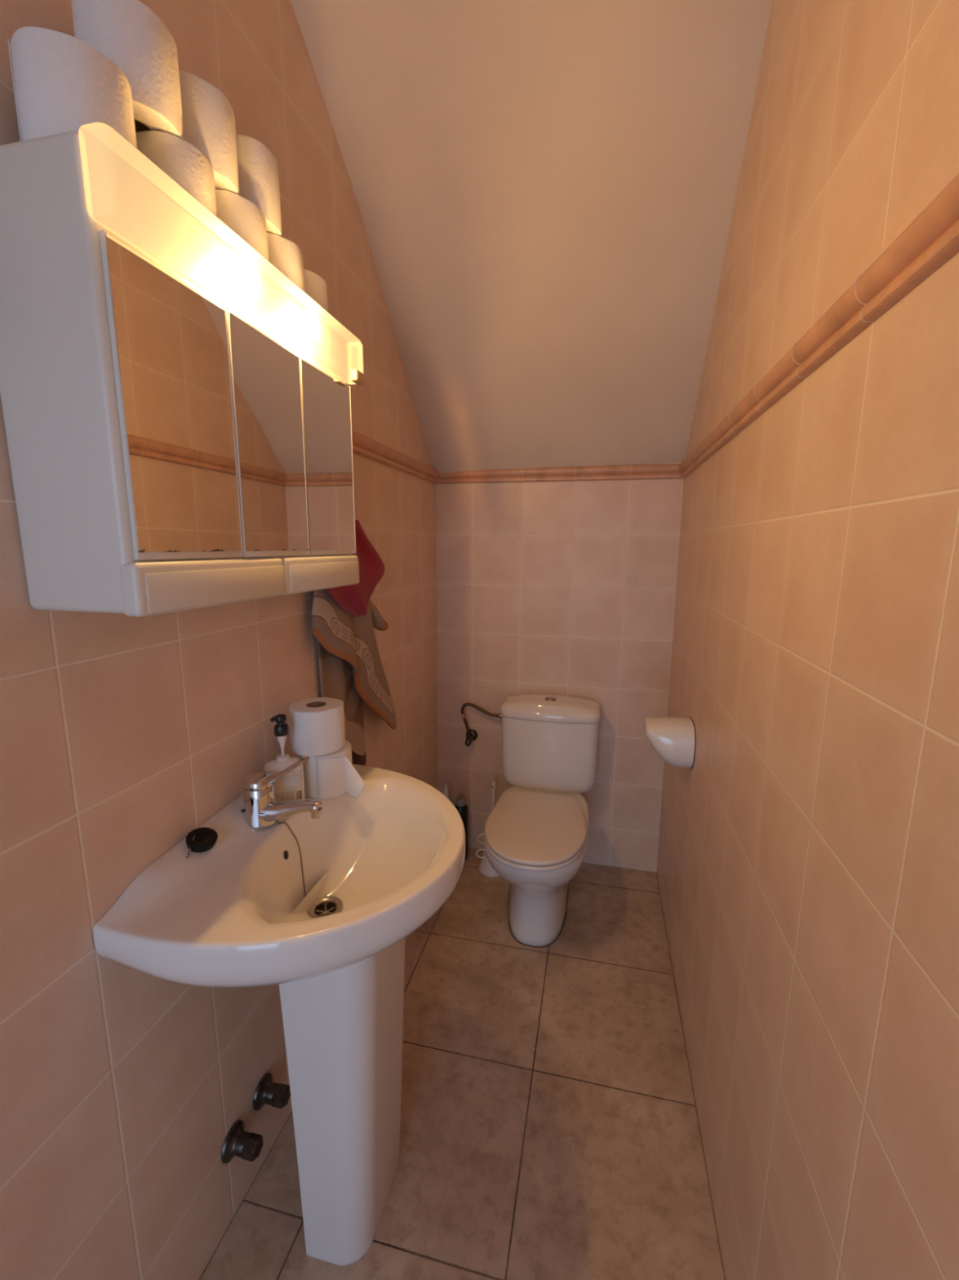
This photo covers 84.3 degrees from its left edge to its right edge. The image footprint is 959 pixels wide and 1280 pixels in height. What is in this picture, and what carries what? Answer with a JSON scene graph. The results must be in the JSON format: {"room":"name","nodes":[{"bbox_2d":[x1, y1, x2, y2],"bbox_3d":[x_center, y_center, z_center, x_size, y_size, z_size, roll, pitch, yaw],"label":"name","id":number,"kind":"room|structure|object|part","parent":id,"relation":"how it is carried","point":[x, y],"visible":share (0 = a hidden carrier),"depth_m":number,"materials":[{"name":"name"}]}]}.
{"room":"bathroom","nodes":[
{"label":"bathroom","id":0,"kind":"room"},
{"bbox_2d":[0,0,438,1279],"bbox_3d":[-0.619,-0.315,0.416,0.080,3.250,3.791,3,10,13],"label":"wall","id":1,"kind":"structure","parent":0,"point":[123,1087],"depth_m":0.85,"materials":[{"name":"tile"}]},
{"bbox_2d":[0,121,364,617],"bbox_3d":[-0.387,-0.316,0.844,0.185,0.487,0.575,3,10,13],"label":"upper cabinet","id":2,"kind":"object","parent":1,"relation":"attached to","point":[176,408],"visible":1,"depth_m":0.61,"materials":[{"name":"beige plastic"}]},
{"bbox_2d":[7,26,137,148],"bbox_3d":[-0.448,-0.578,0.593,0.108,0.119,0.108,7,12,32],"label":"toilet roll","id":3,"kind":"object","parent":2,"relation":"on","point":[61,83],"visible":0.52,"depth_m":0.55,"materials":[{"name":"paper"}]},
{"bbox_3d":[-0.367,-0.269,0.655,0.006,0.334,0.180,3,10,13],"label":"mirror door","id":4,"kind":"part","parent":2,"relation":"part of","materials":[{"name":"beige plastic"}]},
{"bbox_2d":[105,232,242,551],"bbox_3d":[-0.363,-0.273,0.654,0.001,0.322,0.177,3,10,13],"label":"mirror","id":5,"kind":"object","parent":2,"relation":"on","point":[172,402],"depth_m":0.63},
{"bbox_2d":[135,130,217,217],"bbox_3d":[-0.418,-0.597,0.726,0.108,0.109,0.108,4,11,21],"label":"toilet roll","id":6,"kind":"object","parent":2,"relation":"on","point":[184,162],"visible":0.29,"depth_m":0.68,"materials":[{"name":"paper"}]},
{"bbox_2d":[71,0,184,140],"bbox_3d":[-0.434,-0.697,0.658,0.108,0.109,0.108,-1,10,-10],"label":"toilet roll","id":7,"kind":"object","parent":6,"relation":"on","point":[129,33],"visible":0.62,"depth_m":0.62,"materials":[{"name":"paper"}]},
{"bbox_2d":[178,70,239,195],"bbox_3d":[-0.410,-0.716,0.766,0.108,0.109,0.108,-7,12,-35],"label":"toilet roll","id":8,"kind":"object","parent":6,"relation":"on","point":[208,115],"visible":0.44,"depth_m":0.73,"materials":[{"name":"paper"}]},
{"bbox_3d":[-0.363,-0.080,0.733,0.026,0.062,0.288,3,10,13],"label":"drawer","id":9,"kind":"part","parent":2,"relation":"part of","materials":[{"name":"beige plastic"}]},
{"bbox_3d":[-0.349,-0.076,0.735,0.002,0.046,0.272,3,10,13],"label":"drawer","id":10,"kind":"part","parent":2,"relation":"part of","materials":[{"name":"beige plastic"}]},
{"bbox_2d":[78,121,362,384],"bbox_3d":[-0.315,-0.511,0.793,0.038,0.085,0.575,3,10,13],"label":"lamp","id":11,"kind":"object","parent":2,"relation":"attached to","point":[125,199],"depth_m":0.63,"materials":[{"name":"white plastic"}]},
{"bbox_2d":[215,189,268,261],"bbox_3d":[-0.391,-0.616,0.835,0.108,0.109,0.108,-4,11,-22],"label":"toilet roll","id":12,"kind":"object","parent":2,"relation":"on","point":[240,215],"visible":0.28,"depth_m":0.80,"materials":[{"name":"paper"}]},
{"bbox_3d":[-0.326,-0.300,0.830,0.006,0.334,0.179,2,10,12],"label":"mirror door","id":13,"kind":"part","parent":2,"relation":"part of","materials":[{"name":"beige plastic"}]},
{"bbox_2d":[228,309,308,551],"bbox_3d":[-0.322,-0.303,0.829,0.001,0.322,0.176,2,10,12],"label":"mirror","id":14,"kind":"object","parent":2,"relation":"on","point":[267,408],"depth_m":0.81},
{"bbox_2d":[266,232,305,293],"bbox_3d":[-0.367,-0.635,0.942,0.108,0.109,0.108,-6,12,-33],"label":"toilet roll","id":15,"kind":"object","parent":2,"relation":"on","point":[284,255],"visible":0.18,"depth_m":0.90,"materials":[{"name":"paper"}]},
{"bbox_2d":[235,133,281,236],"bbox_3d":[-0.386,-0.734,0.872,0.108,0.109,0.108,-6,12,-32],"label":"toilet roll","id":16,"kind":"object","parent":15,"relation":"on","point":[258,167],"visible":0.45,"depth_m":0.83,"materials":[{"name":"paper"}]},
{"bbox_2d":[303,269,328,312],"bbox_3d":[-0.355,-0.654,1.053,0.108,0.109,0.108,-8,13,-40],"label":"toilet roll","id":17,"kind":"object","parent":2,"relation":"on","point":[316,287],"visible":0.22,"depth_m":1.02,"materials":[{"name":"paper"}]},
{"bbox_3d":[-0.301,-0.128,1.006,0.026,0.062,0.275,3,10,13],"label":"drawer","id":18,"kind":"part","parent":2,"relation":"part of","materials":[{"name":"beige plastic"}]},
{"bbox_3d":[-0.287,-0.123,1.007,0.002,0.046,0.259,3,10,13],"label":"drawer","id":19,"kind":"part","parent":2,"relation":"part of","materials":[{"name":"beige plastic"}]},
{"bbox_3d":[-0.286,-0.331,1.007,0.006,0.334,0.184,3,10,13],"label":"mirror door","id":20,"kind":"part","parent":2,"relation":"part of","materials":[{"name":"beige plastic"}]},
{"bbox_2d":[300,356,355,550],"bbox_3d":[-0.282,-0.334,1.006,0.001,0.322,0.180,3,10,13],"label":"mirror","id":21,"kind":"object","parent":2,"relation":"on","point":[326,415],"depth_m":0.99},
{"bbox_2d":[351,369,364,385],"bbox_3d":[-0.244,-0.524,1.055,0.016,0.022,0.035,3,10,13],"label":"rocker switch","id":22,"kind":"object","parent":2,"relation":"attached to","point":[357,377],"depth_m":1.05,"materials":[{"name":"white plastic"}]},
{"bbox_2d":[221,1120,263,1164],"bbox_3d":[-0.465,1.001,1.050,0.060,0.065,0.065,3,10,13],"label":"pipe stub","id":23,"kind":"object","parent":1,"relation":"attached to","point":[246,1145],"visible":1,"depth_m":1.04,"materials":[{"name":"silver metal"}]},
{"bbox_2d":[253,1071,290,1111],"bbox_3d":[-0.443,0.981,1.143,0.060,0.065,0.065,3,10,13],"label":"pipe stub","id":24,"kind":"object","parent":1,"relation":"attached to","point":[268,1091],"visible":1,"depth_m":1.13,"materials":[{"name":"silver metal"}]},
{"bbox_2d":[316,639,366,765],"bbox_3d":[-0.366,0.060,1.407,0.018,0.671,0.252,3,10,13],"label":"hand towel","id":25,"kind":"object","parent":1,"relation":"hanging from","point":[336,673],"visible":0.25,"depth_m":1.45,"materials":[{"name":"brown fabric"}]},
{"bbox_2d":[311,588,396,729],"bbox_3d":[-0.327,0.006,1.455,0.054,0.632,0.467,3,10,13],"label":"bath towel","id":26,"kind":"object","parent":1,"relation":"hanging from","point":[351,638],"visible":0.58,"depth_m":1.43,"materials":[{"name":"brown fabric"}]},
{"bbox_2d":[325,520,385,616],"bbox_3d":[-0.308,-0.187,1.366,0.040,0.256,0.363,3,10,13],"label":"cloth","id":27,"kind":"object","parent":1,"relation":"hanging from","point":[353,599],"visible":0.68,"depth_m":1.36,"materials":[{"name":"red fabric"}]},
{"bbox_2d":[351,430,439,484],"bbox_3d":[-0.569,-0.353,0.397,0.023,0.053,3.631,3,10,13],"label":"trim","id":28,"kind":"structure","parent":1,"relation":"attached to","point":[363,446],"depth_m":1.65,"materials":[{"name":"tile"}]},
{"bbox_2d":[199,847,725,1279],"bbox_3d":[-0.336,1.460,-0.337,1.113,0.080,5.711,3,10,13],"label":"floor","id":29,"kind":"structure","parent":0,"point":[550,1130],"depth_m":1.25,"materials":[{"name":"tile"}]},
{"bbox_2d":[93,764,465,1265],"bbox_3d":[-0.254,0.741,1.042,0.451,0.858,0.610,3,10,13],"label":"washbasin","id":30,"kind":"object","parent":29,"relation":"on","point":[378,864],"visible":0.9,"depth_m":0.93,"materials":[{"name":"white ceramic"}]},
{"bbox_2d":[185,826,217,857],"bbox_3d":[-0.467,0.336,0.885,0.054,0.026,0.047,-9,14,-42],"label":"plug","id":31,"kind":"object","parent":30,"relation":"on","point":[202,839],"visible":1,"depth_m":0.88,"materials":[{"name":"black rubber"}]},
{"bbox_3d":[-0.473,0.338,0.866,0.004,0.023,0.032,-1,10,-6],"label":"chain","id":32,"kind":"part","parent":31,"relation":"part of","materials":[{"name":"beige"}]},
{"bbox_2d":[93,764,465,986],"bbox_3d":[-0.252,0.431,0.987,0.451,0.230,0.610,3,10,13],"label":"basin","id":33,"kind":"object","parent":30,"relation":"in","point":[378,864],"depth_m":0.85,"materials":[{"name":"white ceramic"}]},
{"bbox_2d":[240,756,323,829],"bbox_3d":[-0.365,0.278,0.980,0.158,0.136,0.061,3,10,13],"label":"mixer tap","id":34,"kind":"object","parent":30,"relation":"on","point":[261,809],"visible":1,"depth_m":0.97,"materials":[{"name":"silver metal"}]},
{"bbox_3d":[-0.361,0.240,0.973,0.100,0.060,0.038,3,10,13],"label":"lever","id":35,"kind":"part","parent":34,"relation":"part of","materials":[{"name":"silver metal"}]},
{"bbox_3d":[-0.348,0.317,0.983,0.122,0.053,0.053,3,10,13],"label":"spout","id":36,"kind":"part","parent":34,"relation":"part of","materials":[{"name":"silver metal"}]},
{"bbox_2d":[276,820,309,911],"bbox_3d":[-0.345,0.423,1.016,0.073,0.174,0.041,5,11,25],"label":"chain","id":37,"kind":"object","parent":34,"relation":"hanging from","point":[277,822],"visible":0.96,"depth_m":1.03,"materials":[{"name":"silver metal"}]},
{"bbox_2d":[263,713,305,799],"bbox_3d":[-0.392,0.240,1.057,0.075,0.190,0.039,-4,11,-21],"label":"soap bottle","id":38,"kind":"object","parent":30,"relation":"on","point":[291,786],"visible":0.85,"depth_m":1.05,"materials":[{"name":"white plastic"}]},
{"bbox_3d":[-0.392,0.210,1.052,0.016,0.052,0.016,3,10,13],"label":"pump stem","id":39,"kind":"part","parent":38,"relation":"part of","materials":[{"name":"white plastic"}]},
{"bbox_2d":[297,740,366,799],"bbox_3d":[-0.323,0.280,1.135,0.112,0.097,0.148,-7,12,-34],"label":"toilet roll","id":40,"kind":"object","parent":30,"relation":"on","point":[332,775],"visible":0.78,"depth_m":1.10,"materials":[{"name":"paper"}]},
{"bbox_2d":[288,697,345,755],"bbox_3d":[-0.345,0.182,1.131,0.112,0.095,0.112,-7,12,-34],"label":"toilet roll","id":41,"kind":"object","parent":40,"relation":"on","point":[317,725],"visible":1,"depth_m":1.09,"materials":[{"name":"paper"}]},
{"bbox_2d":[443,784,448,799],"bbox_3d":[-0.145,0.784,2.300,0.082,0.336,0.058,3,10,13],"label":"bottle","id":42,"kind":"object","parent":29,"relation":"on","point":[446,789],"visible":0.16,"depth_m":2.27,"materials":[{"name":"white plastic"}]},
{"bbox_2d":[454,795,467,860],"bbox_3d":[-0.081,0.815,2.296,0.061,0.277,0.061,3,10,13],"label":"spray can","id":43,"kind":"object","parent":29,"relation":"on","point":[460,805],"visible":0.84,"depth_m":2.26,"materials":[{"name":"black metal"}]},
{"bbox_2d":[478,781,499,876],"bbox_3d":[0.057,0.774,2.205,0.120,0.390,0.120,3,10,13],"label":"toilet brush","id":44,"kind":"object","parent":29,"relation":"on","point":[485,867],"visible":0.37,"depth_m":2.19,"materials":[{"name":"white plastic"}]},
{"bbox_3d":[0.057,0.760,2.202,0.028,0.360,0.028,3,10,13],"label":"handle","id":45,"kind":"part","parent":44,"relation":"part of","materials":[{"name":"white plastic"}]},
{"bbox_2d":[483,693,600,947],"bbox_3d":[0.222,0.641,1.904,0.387,0.759,0.718,3,10,13],"label":"toilet","id":46,"kind":"object","parent":29,"relation":"on","point":[535,837],"visible":1,"depth_m":1.89,"materials":[{"name":"white ceramic"}]},
{"bbox_2d":[475,848,485,857],"bbox_3d":[0.004,0.687,1.703,0.030,0.036,0.010,0,10,-2],"label":"hanger","id":47,"kind":"object","parent":46,"relation":"hanging from","point":[479,849],"visible":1,"depth_m":1.70,"materials":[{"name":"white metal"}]},
{"bbox_3d":[0.189,0.635,1.774,0.336,0.015,0.455,3,10,13],"label":"seat","id":48,"kind":"part","parent":46,"relation":"part of","materials":[{"name":"plastic"}]},
{"bbox_3d":[0.189,0.617,1.771,0.331,0.018,0.448,3,10,13],"label":"seat lid","id":49,"kind":"part","parent":46,"relation":"part of","materials":[{"name":"plastic"}]},
{"bbox_3d":[0.281,0.263,2.093,0.387,0.062,0.201,3,10,13],"label":"cistern lid","id":50,"kind":"part","parent":46,"relation":"part of","materials":[{"name":"white ceramic"}]},
{"bbox_2d":[290,0,772,472],"bbox_3d":[-0.103,-1.036,0.206,1.013,1.450,3.860,3,10,13],"label":"ceiling","id":51,"kind":"structure","parent":0,"point":[545,191],"depth_m":1.34,"materials":[{"name":"white paint"}]},
{"bbox_2d":[435,462,684,871],"bbox_3d":[0.294,-0.605,2.087,0.953,3.250,0.080,3,10,13],"label":"wall","id":52,"kind":"structure","parent":0,"point":[566,588],"depth_m":2.14,"materials":[{"name":"tile"}]},
{"bbox_2d":[465,728,477,746],"bbox_3d":[-0.041,0.413,2.264,0.053,0.072,0.072,3,10,13],"label":"angle valve","id":53,"kind":"object","parent":52,"relation":"attached to","point":[471,735],"visible":0.99,"depth_m":2.25,"materials":[{"name":"brown metal"}]},
{"bbox_3d":[-0.047,0.436,2.249,0.030,0.032,0.032,3,10,13],"label":"valve knob","id":54,"kind":"part","parent":53,"relation":"part of","materials":[{"name":"brown metal"}]},
{"bbox_2d":[461,702,502,729],"bbox_3d":[0.010,0.329,2.220,0.186,0.124,0.025,3,10,13],"label":"supply hose","id":55,"kind":"object","parent":53,"relation":"attached to","point":[464,704],"visible":1,"depth_m":2.22,"materials":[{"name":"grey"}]},
{"bbox_2d":[436,463,681,484],"bbox_3d":[0.283,-0.636,2.030,0.953,0.053,0.023,3,10,13],"label":"trim","id":56,"kind":"structure","parent":52,"relation":"attached to","point":[670,471],"depth_m":2.02,"materials":[{"name":"tile"}]},
{"bbox_2d":[656,0,958,1279],"bbox_3d":[0.388,-0.269,0.192,0.080,3.250,3.791,3,10,13],"label":"wall","id":57,"kind":"structure","parent":0,"point":[807,870],"depth_m":0.67,"materials":[{"name":"tile"}]},
{"bbox_2d":[643,716,696,768],"bbox_3d":[0.562,0.302,1.587,0.134,0.142,0.155,3,10,13],"label":"paper holder","id":58,"kind":"object","parent":57,"relation":"attached to","point":[673,739],"visible":1,"depth_m":1.52,"materials":[{"name":"white ceramic"}]},
{"bbox_3d":[0.626,0.304,1.573,0.003,0.142,0.155,3,10,13],"label":"wall plate","id":59,"kind":"part","parent":58,"relation":"part of","materials":[{"name":"brown"}]},
{"bbox_2d":[679,173,958,478],"bbox_3d":[0.338,-0.312,0.196,0.023,0.053,3.631,3,10,13],"label":"trim","id":60,"kind":"structure","parent":57,"relation":"attached to","point":[931,239],"depth_m":0.59,"materials":[{"name":"tile"}]}
]}

